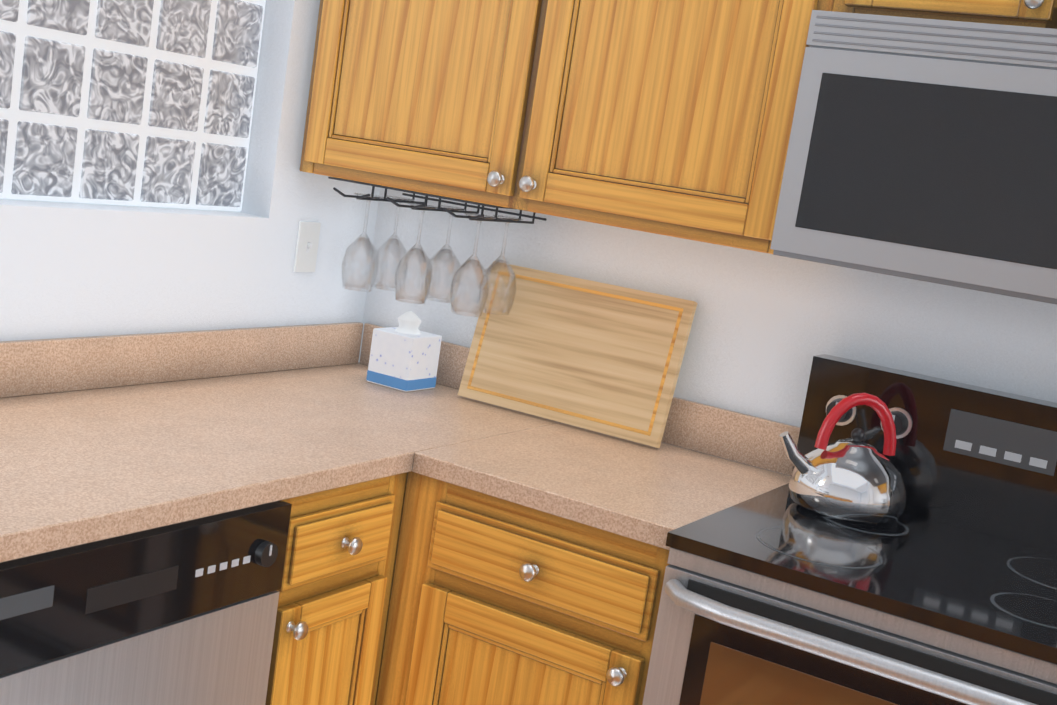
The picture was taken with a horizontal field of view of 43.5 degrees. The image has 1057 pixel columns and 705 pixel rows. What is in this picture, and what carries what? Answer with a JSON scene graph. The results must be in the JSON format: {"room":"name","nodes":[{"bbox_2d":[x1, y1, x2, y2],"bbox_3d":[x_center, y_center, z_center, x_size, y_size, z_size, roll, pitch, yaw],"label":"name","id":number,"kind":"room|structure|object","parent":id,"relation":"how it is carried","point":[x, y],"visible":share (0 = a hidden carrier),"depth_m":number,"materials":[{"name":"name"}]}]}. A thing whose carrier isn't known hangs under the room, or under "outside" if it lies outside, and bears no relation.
{"room":"kitchen","nodes":[
{"label":"kitchen","id":0,"kind":"room"},
{"bbox_2d":[0,0,379,340],"bbox_3d":[-0.821,-0.399,2.627,0.160,2.740,1.540,13,10,29],"label":"wall","id":1,"kind":"structure","parent":0,"point":[69,270],"depth_m":2.84,"materials":[{"name":"white paint"}]},
{"bbox_2d":[0,0,265,211],"bbox_3d":[-0.782,-0.904,2.561,0.084,1.232,0.780,13,10,29],"label":"window","id":2,"kind":"structure","parent":1,"relation":"in","point":[148,103],"depth_m":2.63,"materials":[{"name":"white glass"}]},
{"bbox_2d":[0,322,363,397],"bbox_3d":[-1.246,0.062,1.896,0.018,0.102,3.238,13,10,29],"label":"backsplash","id":3,"kind":"structure","parent":1,"relation":"attached to","point":[38,366],"depth_m":2.72,"materials":[{"name":"beige stone"}]},
{"bbox_2d":[293,222,320,271],"bbox_3d":[-0.507,-0.243,3.056,0.013,0.116,0.070,13,10,29],"label":"light switch","id":4,"kind":"object","parent":1,"relation":"attached to","point":[307,246],"visible":1,"depth_m":3.05,"materials":[{"name":"white plastic"}]},
{"bbox_2d":[276,550,375,613],"bbox_3d":[-0.770,0.476,1.667,0.040,0.100,2.010,13,10,29],"label":"rail","id":5,"kind":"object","parent":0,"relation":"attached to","point":[311,584],"depth_m":2.33,"materials":[{"name":"brown wood"}]},
{"bbox_2d":[358,188,1056,426],"bbox_3d":[-0.848,-0.550,3.600,9.820,2.740,0.120,13,10,29],"label":"wall","id":6,"kind":"structure","parent":0,"point":[765,328],"depth_m":2.78,"materials":[{"name":"white paint"}]},
{"bbox_2d":[300,0,795,250],"bbox_3d":[0.107,-0.669,2.762,1.165,0.758,0.330,13,10,29],"label":"upper cabinet","id":7,"kind":"object","parent":6,"relation":"attached to","point":[673,118],"depth_m":2.61,"materials":[{"name":"brown wood"}]},
{"bbox_2d":[328,177,546,316],"bbox_3d":[-0.211,-0.236,2.974,0.440,0.243,0.266,13,10,29],"label":"glass rack","id":8,"kind":"object","parent":7,"relation":"hanging from","point":[454,291],"visible":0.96,"depth_m":2.96,"materials":[{"name":"clear glass"}]},
{"bbox_2d":[360,323,799,473],"bbox_3d":[0.637,0.226,2.685,2.468,0.102,0.018,13,10,29],"label":"backsplash","id":9,"kind":"structure","parent":6,"relation":"attached to","point":[740,437],"depth_m":2.82,"materials":[{"name":"beige stone"}]},
{"bbox_2d":[752,0,1056,253],"bbox_3d":[0.924,-0.475,2.290,0.842,0.758,0.330,13,10,29],"label":"upper cabinet","id":10,"kind":"object","parent":6,"relation":"attached to","point":[1027,13],"depth_m":2.34,"materials":[{"name":"brown wood"}]},
{"bbox_2d":[770,10,1056,304],"bbox_3d":[0.865,-0.310,2.255,0.756,0.424,0.465,13,10,29],"label":"microwave","id":11,"kind":"object","parent":10,"relation":"attached to","point":[921,149],"visible":1,"depth_m":2.16,"materials":[{"name":"silver metal"}]},
{"bbox_3d":[-2.581,0.980,1.229,9.820,0.060,6.120,13,10,29],"label":"floor","id":12,"kind":"structure","parent":0,"visible":0},
{"bbox_2d":[0,500,291,704],"bbox_3d":[-0.850,0.628,2.114,0.607,0.869,0.616,13,10,29],"label":"dishwasher","id":13,"kind":"object","parent":12,"relation":"on","point":[183,613],"visible":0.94,"depth_m":1.95,"materials":[{"name":"silver metal"}]},
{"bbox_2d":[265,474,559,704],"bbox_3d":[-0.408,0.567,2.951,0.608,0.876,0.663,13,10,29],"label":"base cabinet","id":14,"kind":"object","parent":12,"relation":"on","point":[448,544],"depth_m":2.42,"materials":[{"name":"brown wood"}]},
{"bbox_2d":[0,362,557,562],"bbox_3d":[-0.794,0.172,2.093,0.635,0.038,2.488,13,10,29],"label":"countertop","id":15,"kind":"structure","parent":14,"relation":"on","point":[78,467],"depth_m":2.31,"materials":[{"name":"beige stone"}]},
{"bbox_2d":[366,311,441,391],"bbox_3d":[-0.284,-0.011,3.072,0.117,0.175,0.117,13,10,29],"label":"tissue box","id":16,"kind":"object","parent":15,"relation":"on","point":[404,354],"visible":1,"depth_m":3.04,"materials":[{"name":"white cardboard"}]},
{"bbox_2d":[412,422,791,553],"bbox_3d":[0.175,0.241,2.600,0.539,0.038,0.633,13,10,29],"label":"countertop","id":17,"kind":"structure","parent":14,"relation":"on","point":[634,491],"depth_m":2.47,"materials":[{"name":"beige stone"}]},
{"bbox_2d":[458,261,696,447],"bbox_3d":[0.099,-0.004,2.932,0.510,0.316,0.089,13,10,29],"label":"cutting board","id":18,"kind":"object","parent":17,"relation":"on","point":[603,358],"visible":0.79,"depth_m":2.91,"materials":[{"name":"brown wood"}]},
{"bbox_2d":[642,354,1056,704],"bbox_3d":[0.649,0.674,2.265,0.762,1.176,0.730,13,10,29],"label":"range","id":19,"kind":"object","parent":12,"relation":"on","point":[942,590],"visible":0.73,"depth_m":2.14,"materials":[{"name":"silver metal"}]},
{"bbox_2d":[780,393,906,524],"bbox_3d":[0.602,0.185,2.455,0.220,0.226,0.225,13,10,29],"label":"kettle","id":20,"kind":"object","parent":19,"relation":"on","point":[855,479],"visible":1,"depth_m":2.40,"materials":[{"name":"silver metal"}]}
]}

